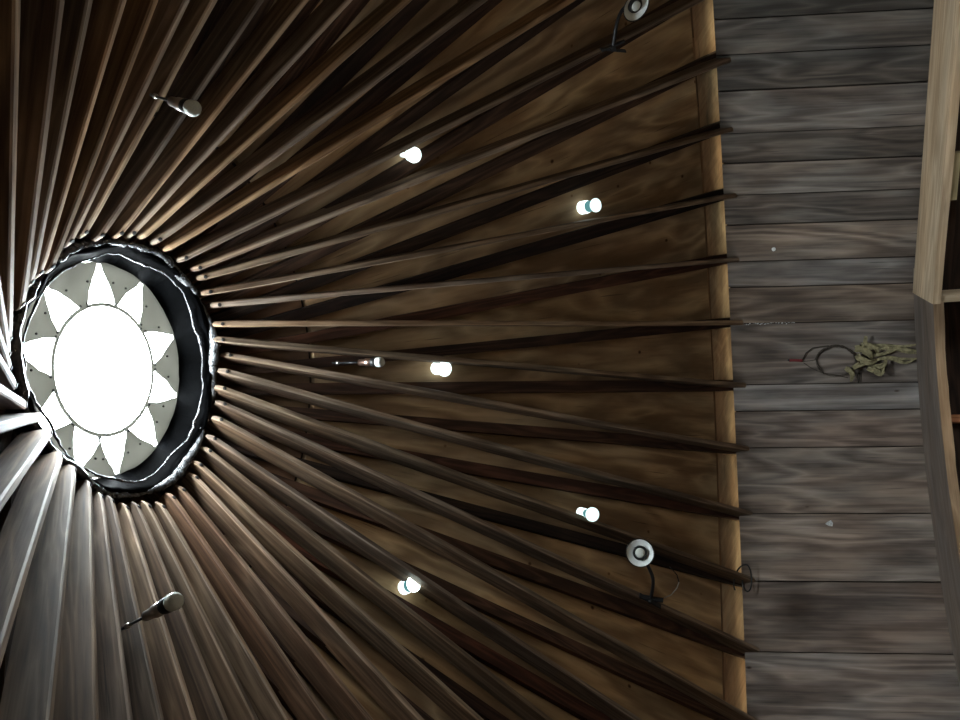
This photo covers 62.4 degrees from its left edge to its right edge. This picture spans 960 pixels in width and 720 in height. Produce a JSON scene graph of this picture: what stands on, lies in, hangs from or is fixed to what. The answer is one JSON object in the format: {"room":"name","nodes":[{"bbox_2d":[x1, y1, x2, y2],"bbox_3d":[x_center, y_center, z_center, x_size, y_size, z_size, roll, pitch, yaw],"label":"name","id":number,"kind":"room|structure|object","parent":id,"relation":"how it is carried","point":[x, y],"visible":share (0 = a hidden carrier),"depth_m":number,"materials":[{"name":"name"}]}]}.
{"room":"traditional dwelling","nodes":[
{"label":"traditional dwelling","id":0,"kind":"room"},
{"bbox_2d":[154,112,310,567],"bbox_3d":[-0.293,-0.019,2.693,6.840,2.556,6.840,-9,-84,-71],"label":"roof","id":1,"kind":"structure","parent":0,"point":[217,147],"depth_m":3.72,"materials":[{"name":"brown wood"}]},
{"bbox_2d":[5,238,220,499],"bbox_3d":[-1.400,0.034,3.065,1.121,0.208,1.121,-65,-33,-54],"label":"skylight","id":2,"kind":"object","parent":1,"relation":"attached to","point":[171,303],"visible":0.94,"depth_m":3.19,"materials":[{"name":"black plastic"}]},
{"bbox_2d":[18,0,722,719],"bbox_3d":[-0.446,-0.011,2.744,5.970,2.173,5.970,-9,-84,-71],"label":"ceiling","id":3,"kind":"structure","parent":0,"point":[675,176],"depth_m":4.32,"materials":[{"name":"brown wood"}]},
{"bbox_2d":[0,412,12,453],"bbox_3d":[-0.793,0.803,1.070,2.829,2.454,0.081,-62,-36,-57],"label":"rafter","id":4,"kind":"object","parent":3,"relation":"attached to","point":[5,438],"visible":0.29,"depth_m":2.49,"materials":[{"name":"brown wood"}]},
{"bbox_2d":[0,431,20,702],"bbox_3d":[-0.740,1.038,1.196,2.828,2.454,0.074,-68,-30,-51],"label":"rafter","id":5,"kind":"object","parent":3,"relation":"attached to","point":[5,510],"visible":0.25,"depth_m":1.93,"materials":[{"name":"brown wood"}]},
{"bbox_2d":[102,0,232,237],"bbox_3d":[-0.439,-1.892,2.525,0.083,2.454,2.829,-27,-67,-70],"label":"rafter","id":6,"kind":"object","parent":3,"relation":"attached to","point":[221,6],"visible":0.12,"depth_m":2.79,"materials":[{"name":"brown wood"}]},
{"bbox_2d":[117,0,274,241],"bbox_3d":[-0.362,-1.903,2.757,0.074,2.454,2.828,-2,-91,-72],"label":"rafter","id":7,"kind":"object","parent":3,"relation":"attached to","point":[265,6],"visible":0.15,"depth_m":2.93,"materials":[{"name":"brown wood"}]},
{"bbox_2d":[115,499,296,719],"bbox_3d":[-0.144,1.854,2.867,0.075,2.454,2.828,-26,-68,-70],"label":"rafter","id":8,"kind":"object","parent":3,"relation":"attached to","point":[125,501],"visible":0.11,"depth_m":2.94,"materials":[{"name":"brown wood"}]},
{"bbox_2d":[128,496,316,690],"bbox_3d":[-0.065,1.807,3.111,0.083,2.454,2.828,-44,-51,-66],"label":"rafter","id":9,"kind":"object","parent":3,"relation":"attached to","point":[136,500],"visible":0.13,"depth_m":3.10,"materials":[{"name":"brown wood"}]},
{"bbox_2d":[129,0,319,243],"bbox_3d":[-0.279,-1.879,3.004,0.074,2.454,2.828,21,-112,-70],"label":"rafter","id":10,"kind":"object","parent":3,"relation":"attached to","point":[310,5],"visible":0.1,"depth_m":3.08,"materials":[{"name":"brown wood"}]},
{"bbox_2d":[145,0,369,249],"bbox_3d":[-0.200,-1.823,3.235,0.085,2.454,2.828,39,-130,-66],"label":"rafter","id":11,"kind":"object","parent":3,"relation":"attached to","point":[320,46],"visible":0.36,"depth_m":3.23,"materials":[{"name":"brown wood"}]},
{"bbox_2d":[143,492,433,719],"bbox_3d":[0.007,1.728,3.341,0.076,2.454,2.828,-57,-40,-60],"label":"rafter","id":12,"kind":"object","parent":3,"relation":"attached to","point":[154,497],"visible":0.22,"depth_m":3.25,"materials":[{"name":"brown wood"}]},
{"bbox_2d":[160,0,429,257],"bbox_3d":[-0.119,-1.732,3.464,0.085,2.454,2.828,52,-140,-60],"label":"rafter","id":13,"kind":"object","parent":3,"relation":"attached to","point":[355,62],"visible":0.5,"depth_m":3.39,"materials":[{"name":"brown wood"}]},
{"bbox_2d":[159,486,509,719],"bbox_3d":[0.075,1.617,3.559,0.073,2.454,2.828,-66,-32,-54],"label":"rafter","id":14,"kind":"object","parent":3,"relation":"attached to","point":[480,707],"visible":0.23,"depth_m":3.50,"materials":[{"name":"brown wood"}]},
{"bbox_2d":[172,0,501,270],"bbox_3d":[-0.039,-1.603,3.685,0.085,2.454,2.829,60,-147,-54],"label":"rafter","id":15,"kind":"object","parent":3,"relation":"attached to","point":[387,86],"visible":0.53,"depth_m":3.57,"materials":[{"name":"brown wood"}]},
{"bbox_2d":[183,0,584,281],"bbox_3d":[0.030,-1.456,3.871,0.069,2.454,2.828,66,-152,-47],"label":"rafter","id":16,"kind":"object","parent":3,"relation":"attached to","point":[453,85],"visible":0.61,"depth_m":3.75,"materials":[{"name":"brown wood"}]},
{"bbox_2d":[174,475,612,719],"bbox_3d":[0.139,1.468,3.772,2.828,2.454,0.082,73,-157,-37],"label":"rafter","id":17,"kind":"object","parent":3,"relation":"attached to","point":[532,682],"visible":0.44,"depth_m":3.74,"materials":[{"name":"brown wood"}]},
{"bbox_2d":[398,578,419,594],"bbox_3d":[-0.330,1.044,3.673,0.102,0.108,0.072,64,-151,-49],"label":"glowing lamp","id":18,"kind":"object","parent":3,"relation":"attached to","point":[405,587],"visible":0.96,"depth_m":3.65,"materials":[{"name":"white glass"}]},
{"bbox_2d":[400,147,420,162],"bbox_3d":[-0.343,-0.975,3.798,0.102,0.128,0.074,-9,-84,-71],"label":"glowing lamp","id":19,"kind":"object","parent":3,"relation":"attached to","point":[413,155],"visible":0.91,"depth_m":3.76,"materials":[{"name":"white glass"}]},
{"bbox_2d":[194,0,678,297],"bbox_3d":[0.099,-1.270,4.050,0.082,2.454,2.829,71,-155,-40],"label":"rafter","id":20,"kind":"object","parent":3,"relation":"attached to","point":[480,122],"visible":0.66,"depth_m":3.92,"materials":[{"name":"brown wood"}]},
{"bbox_2d":[431,362,451,376],"bbox_3d":[-0.205,0.046,4.140,0.116,0.119,0.080,-9,-84,-71],"label":"glowing lamp","id":21,"kind":"object","parent":3,"relation":"attached to","point":[444,369],"visible":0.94,"depth_m":4.11,"materials":[{"name":"white glass"}]},
{"bbox_2d":[201,51,715,311],"bbox_3d":[0.158,-1.063,4.199,2.829,2.454,0.083,-69,-30,-51],"label":"rafter","id":22,"kind":"object","parent":3,"relation":"attached to","point":[544,142],"visible":0.6,"depth_m":4.06,"materials":[{"name":"brown wood"}]},
{"bbox_2d":[210,121,719,321],"bbox_3d":[0.206,-0.849,4.312,2.828,2.454,0.077,-61,-36,-58],"label":"rafter","id":23,"kind":"object","parent":3,"relation":"attached to","point":[569,184],"visible":0.69,"depth_m":4.16,"materials":[{"name":"brown wood"}]},
{"bbox_2d":[193,447,744,658],"bbox_3d":[0.236,1.098,4.119,2.828,2.454,0.080,63,-150,-51],"label":"rafter","id":24,"kind":"object","parent":3,"relation":"attached to","point":[507,565],"visible":0.57,"depth_m":4.15,"materials":[{"name":"brown wood"}]},
{"bbox_2d":[217,188,723,337],"bbox_3d":[0.249,-0.602,4.404,2.829,2.454,0.078,-51,-45,-63],"label":"rafter","id":25,"kind":"object","parent":3,"relation":"attached to","point":[605,228],"visible":0.77,"depth_m":4.25,"materials":[{"name":"brown wood"}]},
{"bbox_2d":[205,416,738,519],"bbox_3d":[0.293,0.654,4.356,2.828,2.454,0.078,46,-135,-63],"label":"rafter","id":26,"kind":"object","parent":3,"relation":"attached to","point":[466,467],"visible":0.6,"depth_m":4.35,"materials":[{"name":"brown wood"}]},
{"bbox_2d":[219,253,726,360],"bbox_3d":[0.279,-0.361,4.458,2.828,2.454,0.073,-36,-59,-68],"label":"rafter","id":27,"kind":"object","parent":3,"relation":"attached to","point":[635,275],"visible":0.72,"depth_m":4.33,"materials":[{"name":"brown wood"}]},
{"bbox_2d":[210,401,735,453],"bbox_3d":[0.307,0.401,4.432,2.828,2.454,0.071,31,-122,-68],"label":"rafter","id":28,"kind":"object","parent":3,"relation":"attached to","point":[318,414],"visible":0.58,"depth_m":4.38,"materials":[{"name":"brown wood"}]},
{"bbox_2d":[204,433,741,586],"bbox_3d":[0.270,0.888,4.250,2.828,2.453,0.068,56,-144,-57],"label":"rafter","id":29,"kind":"object","parent":3,"relation":"attached to","point":[578,538],"visible":0.55,"depth_m":4.22,"materials":[{"name":"brown wood"}]},
{"bbox_2d":[217,318,729,374],"bbox_3d":[0.299,-0.103,4.483,2.828,2.454,0.069,-15,-78,-71],"label":"rafter","id":30,"kind":"object","parent":3,"relation":"attached to","point":[636,331],"visible":0.64,"depth_m":4.41,"materials":[{"name":"brown wood"}]},
{"bbox_2d":[217,380,733,394],"bbox_3d":[0.308,0.151,4.473,2.828,2.454,0.076,10,-102,-71],"label":"rafter","id":31,"kind":"object","parent":3,"relation":"attached to","point":[594,386],"visible":0.69,"depth_m":4.39,"materials":[{"name":"brown wood"}]},
{"bbox_2d":[242,499,729,719],"bbox_3d":[0.190,1.304,3.950,2.828,2.454,0.071,68,-154,-44],"label":"rafter","id":32,"kind":"object","parent":3,"relation":"attached to","point":[564,643],"visible":0.55,"depth_m":4.01,"materials":[{"name":"brown wood"}]},
{"bbox_2d":[577,198,600,213],"bbox_3d":[0.622,-0.875,4.522,0.139,0.146,0.082,-9,-84,-71],"label":"glowing lamp","id":33,"kind":"object","parent":3,"relation":"attached to","point":[583,207],"visible":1,"depth_m":4.49,"materials":[{"name":"white glass"}]},
{"bbox_2d":[713,0,959,719],"bbox_3d":[2.220,-0.219,4.282,1.542,1.675,4.843,-9,-84,-71],"label":"wall","id":34,"kind":"structure","parent":0,"point":[846,619],"depth_m":4.67,"materials":[{"name":"wood"}]},
{"bbox_2d":[156,0,575,251],"bbox_3d":[-0.018,-1.441,3.732,0.037,2.274,2.615,69,-155,-43],"label":"rafter","id":35,"kind":"object","parent":34,"relation":"on","point":[322,148],"visible":0.96,"depth_m":3.51,"materials":[{"name":"brown wood"}]},
{"bbox_2d":[171,0,704,262],"bbox_3d":[0.051,-1.278,3.916,0.033,2.275,2.602,73,-157,-36],"label":"rafter","id":36,"kind":"object","parent":34,"relation":"on","point":[311,190],"visible":0.98,"depth_m":3.73,"materials":[{"name":"brown wood"}]},
{"bbox_2d":[600,0,649,52],"bbox_3d":[0.734,-1.715,4.039,0.289,0.269,0.106,74,-158,-34],"label":"lamp","id":37,"kind":"object","parent":36,"relation":"attached to","point":[633,10],"visible":1,"depth_m":4.02,"materials":[{"name":"black metal"}]},
{"bbox_2d":[186,57,730,271],"bbox_3d":[0.113,-1.102,4.076,2.574,2.274,0.034,-65,-33,-55],"label":"rafter","id":38,"kind":"object","parent":34,"relation":"on","point":[278,232],"visible":1,"depth_m":3.90,"materials":[{"name":"brown wood"}]},
{"bbox_2d":[193,127,732,280],"bbox_3d":[0.163,-0.898,4.191,2.583,2.271,0.036,-55,-41,-61],"label":"rafter","id":39,"kind":"object","parent":34,"relation":"on","point":[229,268],"visible":1,"depth_m":3.96,"materials":[{"name":"brown wood"}]},
{"bbox_2d":[198,193,736,295],"bbox_3d":[0.203,-0.673,4.280,2.604,2.273,0.036,-42,-53,-67],"label":"rafter","id":40,"kind":"object","parent":34,"relation":"on","point":[432,251],"visible":0.98,"depth_m":4.00,"materials":[{"name":"brown wood"}]},
{"bbox_2d":[207,258,738,307],"bbox_3d":[0.239,-0.453,4.354,2.583,2.271,0.034,-22,-72,-71],"label":"rafter","id":41,"kind":"object","parent":34,"relation":"on","point":[315,295],"visible":1,"depth_m":4.07,"materials":[{"name":"brown wood"}]},
{"bbox_2d":[213,320,743,327],"bbox_3d":[0.261,-0.201,4.382,2.598,2.270,0.037,1,-94,-72],"label":"rafter","id":42,"kind":"object","parent":34,"relation":"on","point":[238,323],"visible":1,"depth_m":4.08,"materials":[{"name":"brown wood"}]},
{"bbox_2d":[213,337,746,387],"bbox_3d":[0.269,0.039,4.380,2.624,2.275,0.037,24,-115,-70],"label":"rafter","id":43,"kind":"object","parent":34,"relation":"on","point":[254,343],"visible":0.97,"depth_m":4.11,"materials":[{"name":"brown wood"}]},
{"bbox_2d":[206,416,757,719],"bbox_3d":[0.181,1.151,3.950,2.612,2.272,0.040,71,-156,-39],"label":"rafter","id":44,"kind":"object","parent":34,"relation":"on","point":[222,427],"visible":0.99,"depth_m":3.85,"materials":[{"name":"brown wood"}]},
{"bbox_2d":[216,368,752,516],"bbox_3d":[0.265,0.525,4.296,2.615,2.275,0.036,53,-141,-60],"label":"rafter","id":45,"kind":"object","parent":34,"relation":"on","point":[224,374],"visible":0.98,"depth_m":4.07,"materials":[{"name":"brown wood"}]},
{"bbox_2d":[219,353,749,451],"bbox_3d":[0.279,0.285,4.367,2.584,2.270,0.032,41,-131,-65],"label":"rafter","id":46,"kind":"object","parent":34,"relation":"on","point":[290,368],"visible":0.98,"depth_m":4.13,"materials":[{"name":"brown wood"}]},
{"bbox_2d":[332,357,384,366],"bbox_3d":[-0.577,0.014,3.699,0.109,0.309,0.047,-9,-84,-71],"label":"spotlight","id":47,"kind":"object","parent":46,"relation":"attached to","point":[377,361],"visible":1,"depth_m":3.64,"materials":[{"name":"silver metal"}]},
{"bbox_2d":[357,358,370,366],"bbox_3d":[-0.531,0.012,3.673,0.054,0.086,0.039,-9,-84,-71],"label":"socket","id":48,"kind":"object","parent":47,"relation":"attached to","point":[367,361],"depth_m":3.66,"materials":[{"name":"orange metal"}]},
{"bbox_2d":[214,385,755,584],"bbox_3d":[0.243,0.752,4.200,2.629,2.276,0.036,60,-148,-54],"label":"rafter","id":49,"kind":"object","parent":34,"relation":"on","point":[236,398],"visible":0.93,"depth_m":3.99,"materials":[{"name":"brown wood"}]},
{"bbox_2d":[576,507,598,521],"bbox_3d":[0.583,0.828,4.308,0.164,0.142,0.080,-9,-84,-71],"label":"glowing lamp","id":50,"kind":"object","parent":49,"relation":"attached to","point":[592,514],"visible":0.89,"depth_m":4.24,"materials":[{"name":"white glass"}]},
{"bbox_2d":[733,564,751,591],"bbox_3d":[1.594,1.323,4.812,0.028,0.113,0.168,57,-145,-57],"label":"power cord","id":51,"kind":"object","parent":49,"relation":"attached to","point":[742,564],"visible":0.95,"depth_m":4.81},
{"bbox_2d":[211,400,759,653],"bbox_3d":[0.218,0.959,4.094,2.615,2.275,0.033,67,-153,-46],"label":"rafter","id":52,"kind":"object","parent":34,"relation":"on","point":[224,409],"visible":0.98,"depth_m":3.95,"materials":[{"name":"brown wood"}]},
{"bbox_2d":[626,538,678,608],"bbox_3d":[0.924,1.144,4.228,0.395,0.251,0.221,67,-153,-47],"label":"lamp","id":53,"kind":"object","parent":52,"relation":"attached to","point":[640,553],"visible":1,"depth_m":4.17,"materials":[{"name":"black metal"}]},
{"bbox_2d":[690,0,746,712],"bbox_3d":[0.741,-0.069,2.349,6.760,0.348,6.760,-9,-84,-71],"label":"wooden beam","id":54,"kind":"structure","parent":34,"relation":"attached to","point":[702,14],"depth_m":5.07,"materials":[{"name":"brown wood"}]},
{"bbox_2d":[746,322,794,324],"bbox_3d":[1.866,-0.238,5.104,0.094,0.292,0.022,-30,-64,-70],"label":"caulk streak","id":55,"kind":"object","parent":34,"relation":"attached to","point":[776,322],"visible":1,"depth_m":5.09},
{"bbox_2d":[721,81,923,447],"bbox_3d":[2.126,-0.204,3.981,2.208,1.665,5.812,-9,-84,-71],"label":"trim","id":56,"kind":"structure","parent":34,"relation":"attached to","point":[914,81],"depth_m":4.86,"materials":[{"name":"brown wood"}]},
{"bbox_2d":[825,520,832,525],"bbox_3d":[2.082,0.974,4.729,0.014,0.043,0.036,45,-135,-64],"label":"paper scrap","id":57,"kind":"object","parent":34,"relation":"attached to","point":[829,523],"visible":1,"depth_m":4.72,"materials":[{"name":"white paper"}]},
{"bbox_2d":[787,336,916,382],"bbox_3d":[2.255,0.011,4.807,0.230,0.717,0.248,54,-142,-59],"label":"wreath","id":58,"kind":"object","parent":34,"relation":"attached to","point":[865,348],"visible":0.98,"depth_m":4.73,"materials":[{"name":"green plant"}]},
{"bbox_3d":[2.306,-0.144,1.828,5.200,0.030,5.200,-9,-84,-71],"label":"floor","id":59,"kind":"structure","parent":0,"visible":0},
{"bbox_2d":[913,0,959,303],"bbox_3d":[2.411,-1.142,3.477,0.434,0.720,2.082,-65,-33,-54],"label":"shelf","id":60,"kind":"object","parent":59,"relation":"on","point":[937,256],"visible":1,"depth_m":3.65,"materials":[{"name":"beige wood"}]},
{"bbox_2d":[913,268,959,684],"bbox_3d":[2.703,0.746,3.962,0.826,0.646,2.817,51,-140,-61],"label":"shelf","id":61,"kind":"object","parent":59,"relation":"on","point":[937,326],"visible":0.89,"depth_m":4.18,"materials":[{"name":"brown wood"}]},
{"bbox_3d":[1.575,2.286,1.982,4.188,1.675,1.378,-9,-84,-71],"label":"wall","id":62,"kind":"structure","parent":0,"visible":0},
{"bbox_2d":[104,495,163,719],"bbox_3d":[-0.573,1.394,1.658,0.037,2.276,2.635,69,-155,-43],"label":"rafter","id":63,"kind":"object","parent":62,"relation":"on","point":[144,697],"visible":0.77,"depth_m":2.39,"materials":[{"name":"brown wood"}]},
{"bbox_2d":[121,592,183,630],"bbox_3d":[-0.975,0.744,2.334,0.051,0.263,0.150,-56,-41,-61],"label":"spotlight","id":64,"kind":"object","parent":63,"relation":"attached to","point":[173,601],"visible":0.99,"depth_m":2.28,"materials":[{"name":"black metal"}]},
{"bbox_2d":[141,601,162,620],"bbox_3d":[-0.953,0.735,2.323,0.042,0.095,0.071,-55,-41,-61],"label":"socket","id":65,"kind":"object","parent":64,"relation":"attached to","point":[156,610],"depth_m":2.30,"materials":[{"name":"metal"}]},
{"bbox_2d":[116,502,196,719],"bbox_3d":[-0.496,1.539,1.857,0.036,2.270,2.617,64,-151,-49],"label":"rafter","id":66,"kind":"object","parent":62,"relation":"on","point":[175,701],"visible":0.82,"depth_m":2.54,"materials":[{"name":"brown wood"}]},
{"bbox_2d":[127,501,227,719],"bbox_3d":[-0.425,1.640,2.057,0.040,2.272,2.614,57,-145,-56],"label":"rafter","id":67,"kind":"object","parent":62,"relation":"on","point":[206,703],"visible":0.77,"depth_m":2.64,"materials":[{"name":"brown wood"}]},
{"bbox_2d":[138,500,258,719],"bbox_3d":[-0.351,1.716,2.271,0.039,2.273,2.605,47,-137,-63],"label":"rafter","id":68,"kind":"object","parent":62,"relation":"on","point":[235,702],"visible":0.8,"depth_m":2.76,"materials":[{"name":"brown wood"}]},
{"bbox_2d":[152,501,289,719],"bbox_3d":[-0.277,1.768,2.492,0.037,2.276,2.587,34,-124,-68],"label":"rafter","id":69,"kind":"object","parent":62,"relation":"on","point":[257,688],"visible":0.82,"depth_m":2.88,"materials":[{"name":"brown wood"}]},
{"bbox_2d":[158,492,329,719],"bbox_3d":[-0.199,1.772,2.721,0.028,2.274,2.594,12,-104,-71],"label":"rafter","id":70,"kind":"object","parent":62,"relation":"on","point":[294,691],"visible":0.9,"depth_m":2.99,"materials":[{"name":"brown wood"}]},
{"bbox_2d":[168,485,373,719],"bbox_3d":[-0.126,1.750,2.948,0.033,2.276,2.592,-12,-81,-71],"label":"rafter","id":71,"kind":"object","parent":62,"relation":"on","point":[311,663],"visible":0.87,"depth_m":3.10,"materials":[{"name":"brown wood"}]},
{"bbox_2d":[180,472,423,719],"bbox_3d":[-0.051,1.690,3.180,0.038,2.275,2.594,-33,-61,-69],"label":"rafter","id":72,"kind":"object","parent":62,"relation":"on","point":[345,651],"visible":0.97,"depth_m":3.24,"materials":[{"name":"brown wood"}]},
{"bbox_2d":[186,460,483,719],"bbox_3d":[0.015,1.595,3.387,0.036,2.272,2.605,-50,-46,-64],"label":"rafter","id":73,"kind":"object","parent":62,"relation":"on","point":[270,539],"visible":0.91,"depth_m":3.35,"materials":[{"name":"brown wood"}]},
{"bbox_2d":[194,446,552,719],"bbox_3d":[0.076,1.480,3.587,0.041,2.273,2.607,-61,-37,-58],"label":"rafter","id":74,"kind":"object","parent":62,"relation":"on","point":[238,483],"visible":0.98,"depth_m":3.48,"materials":[{"name":"brown wood"}]},
{"bbox_2d":[201,434,641,719],"bbox_3d":[0.131,1.335,3.777,0.033,2.276,2.610,-68,-30,-51],"label":"rafter","id":75,"kind":"object","parent":62,"relation":"on","point":[252,471],"visible":0.96,"depth_m":3.64,"materials":[{"name":"brown wood"}]},
{"bbox_3d":[0.728,-0.047,-0.223,1.262,1.675,4.204,-9,-84,-71],"label":"wall","id":76,"kind":"structure","parent":0,"visible":0},
{"bbox_2d":[0,278,11,355],"bbox_3d":[-0.844,-0.762,1.149,2.583,2.272,0.038,62,-149,-52],"label":"rafter","id":77,"kind":"object","parent":76,"relation":"on","point":[3,320],"visible":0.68,"depth_m":2.31,"materials":[{"name":"brown wood"}]},
{"bbox_2d":[0,328,12,370],"bbox_3d":[-0.862,-0.552,1.067,2.574,2.273,0.033,54,-142,-59],"label":"rafter","id":78,"kind":"object","parent":76,"relation":"on","point":[4,353],"visible":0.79,"depth_m":2.35,"materials":[{"name":"brown wood"}]},
{"bbox_2d":[0,354,17,390],"bbox_3d":[-0.867,-0.324,1.016,2.575,2.270,0.039,41,-131,-65],"label":"rafter","id":79,"kind":"object","parent":76,"relation":"on","point":[7,379],"visible":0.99,"depth_m":2.36,"materials":[{"name":"brown wood"}]},
{"bbox_2d":[0,0,20,341],"bbox_3d":[-0.802,-1.040,1.317,2.619,2.272,0.035,71,-156,-40],"label":"rafter","id":80,"kind":"object","parent":76,"relation":"on","point":[10,10],"visible":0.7,"depth_m":1.90,"materials":[{"name":"brown wood"}]},
{"bbox_2d":[0,383,27,409],"bbox_3d":[-0.861,-0.083,0.998,2.595,2.271,0.041,23,-115,-70],"label":"rafter","id":81,"kind":"object","parent":76,"relation":"on","point":[9,400],"visible":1,"depth_m":2.33,"materials":[{"name":"brown wood"}]},
{"bbox_2d":[0,413,40,433],"bbox_3d":[-0.844,0.143,1.017,2.625,2.271,0.036,-1,-91,-72],"label":"rafter","id":82,"kind":"object","parent":76,"relation":"on","point":[10,421],"visible":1,"depth_m":2.22,"materials":[{"name":"brown wood"}]},
{"bbox_2d":[0,428,52,510],"bbox_3d":[-0.818,0.385,1.060,2.642,2.270,0.038,-26,-68,-70],"label":"rafter","id":83,"kind":"object","parent":76,"relation":"on","point":[20,454],"visible":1,"depth_m":2.18,"materials":[{"name":"brown wood"}]},
{"bbox_2d":[0,451,63,667],"bbox_3d":[-0.784,0.620,1.126,2.643,2.270,0.041,-43,-52,-67],"label":"rafter","id":84,"kind":"object","parent":76,"relation":"on","point":[21,529],"visible":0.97,"depth_m":1.99,"materials":[{"name":"brown wood"}]},
{"bbox_2d":[0,464,76,719],"bbox_3d":[-0.744,0.843,1.224,2.654,2.275,0.033,-55,-41,-61],"label":"rafter","id":85,"kind":"object","parent":76,"relation":"on","point":[29,689],"visible":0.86,"depth_m":1.89,"materials":[{"name":"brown wood"}]},
{"bbox_2d":[53,480,98,719],"bbox_3d":[-0.691,1.048,1.350,2.655,2.274,0.037,-64,-34,-55],"label":"rafter","id":86,"kind":"object","parent":76,"relation":"on","point":[76,696],"visible":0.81,"depth_m":2.10,"materials":[{"name":"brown wood"}]},
{"bbox_2d":[92,491,132,719],"bbox_3d":[-0.633,1.238,1.495,0.034,2.273,2.640,74,-157,-35],"label":"rafter","id":87,"kind":"object","parent":76,"relation":"on","point":[114,702],"visible":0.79,"depth_m":2.26,"materials":[{"name":"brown wood"}]},
{"bbox_3d":[1.309,-2.531,1.881,4.070,1.675,1.274,-9,-84,-71],"label":"wall","id":88,"kind":"structure","parent":0,"visible":0},
{"bbox_2d":[13,0,64,310],"bbox_3d":[-0.759,-1.251,1.482,2.613,2.276,0.035,74,-158,-34],"label":"rafter","id":89,"kind":"object","parent":88,"relation":"on","point":[40,20],"visible":0.86,"depth_m":2.07,"materials":[{"name":"brown wood"}]},
{"bbox_2d":[28,0,92,286],"bbox_3d":[-0.710,-1.403,1.639,0.039,2.269,2.602,-63,-34,-56],"label":"rafter","id":90,"kind":"object","parent":88,"relation":"on","point":[76,13],"visible":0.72,"depth_m":2.17,"materials":[{"name":"brown wood"}]},
{"bbox_2d":[35,0,126,278],"bbox_3d":[-0.655,-1.535,1.832,0.034,2.274,2.629,-53,-43,-62],"label":"rafter","id":91,"kind":"object","parent":88,"relation":"on","point":[105,15],"visible":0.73,"depth_m":2.30,"materials":[{"name":"brown wood"}]},
{"bbox_2d":[44,0,157,273],"bbox_3d":[-0.600,-1.621,2.014,0.033,2.276,2.658,-42,-54,-67],"label":"rafter","id":92,"kind":"object","parent":88,"relation":"on","point":[136,17],"visible":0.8,"depth_m":2.41,"materials":[{"name":"brown wood"}]},
{"bbox_2d":[63,0,189,247],"bbox_3d":[-0.528,-1.730,2.242,0.037,2.274,2.615,-25,-69,-70],"label":"rafter","id":93,"kind":"object","parent":88,"relation":"on","point":[167,15],"visible":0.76,"depth_m":2.55,"materials":[{"name":"brown wood"}]},
{"bbox_2d":[76,0,217,238],"bbox_3d":[-0.469,-1.775,2.416,0.036,2.268,2.599,-9,-84,-71],"label":"rafter","id":94,"kind":"object","parent":88,"relation":"on","point":[197,12],"visible":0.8,"depth_m":2.65,"materials":[{"name":"brown wood"}]},
{"bbox_2d":[149,93,201,116],"bbox_3d":[-0.991,-0.828,2.553,0.051,0.260,0.169,67,-153,-46],"label":"spotlight","id":95,"kind":"object","parent":94,"relation":"attached to","point":[191,107],"visible":1,"depth_m":2.48,"materials":[{"name":"black metal"}]},
{"bbox_2d":[167,96,182,110],"bbox_3d":[-0.965,-0.819,2.533,0.043,0.090,0.074,65,-151,-49],"label":"socket","id":96,"kind":"object","parent":95,"relation":"attached to","point":[176,102],"depth_m":2.51,"materials":[{"name":"metal"}]},
{"bbox_2d":[87,0,263,241],"bbox_3d":[-0.391,-1.787,2.655,0.037,2.270,2.629,14,-106,-71],"label":"rafter","id":97,"kind":"object","parent":88,"relation":"on","point":[239,13],"visible":0.84,"depth_m":2.80,"materials":[{"name":"brown wood"}]},
{"bbox_2d":[106,0,308,239],"bbox_3d":[-0.312,-1.783,2.897,0.032,2.274,2.625,33,-124,-68],"label":"rafter","id":98,"kind":"object","parent":88,"relation":"on","point":[280,16],"visible":0.9,"depth_m":2.93,"materials":[{"name":"brown wood"}]},
{"bbox_2d":[122,0,352,238],"bbox_3d":[-0.238,-1.745,3.113,0.035,2.273,2.623,47,-137,-63],"label":"rafter","id":99,"kind":"object","parent":88,"relation":"on","point":[301,39],"visible":0.88,"depth_m":3.04,"materials":[{"name":"brown wood"}]},
{"bbox_2d":[135,0,411,239],"bbox_3d":[-0.159,-1.674,3.334,0.032,2.270,2.611,57,-145,-56],"label":"rafter","id":100,"kind":"object","parent":88,"relation":"on","point":[218,160],"visible":0.85,"depth_m":3.19,"materials":[{"name":"brown wood"}]},
{"bbox_2d":[146,0,487,244],"bbox_3d":[-0.085,-1.568,3.549,0.040,2.275,2.615,64,-151,-50],"label":"rafter","id":101,"kind":"object","parent":88,"relation":"on","point":[315,118],"visible":0.97,"depth_m":3.34,"materials":[{"name":"brown wood"}]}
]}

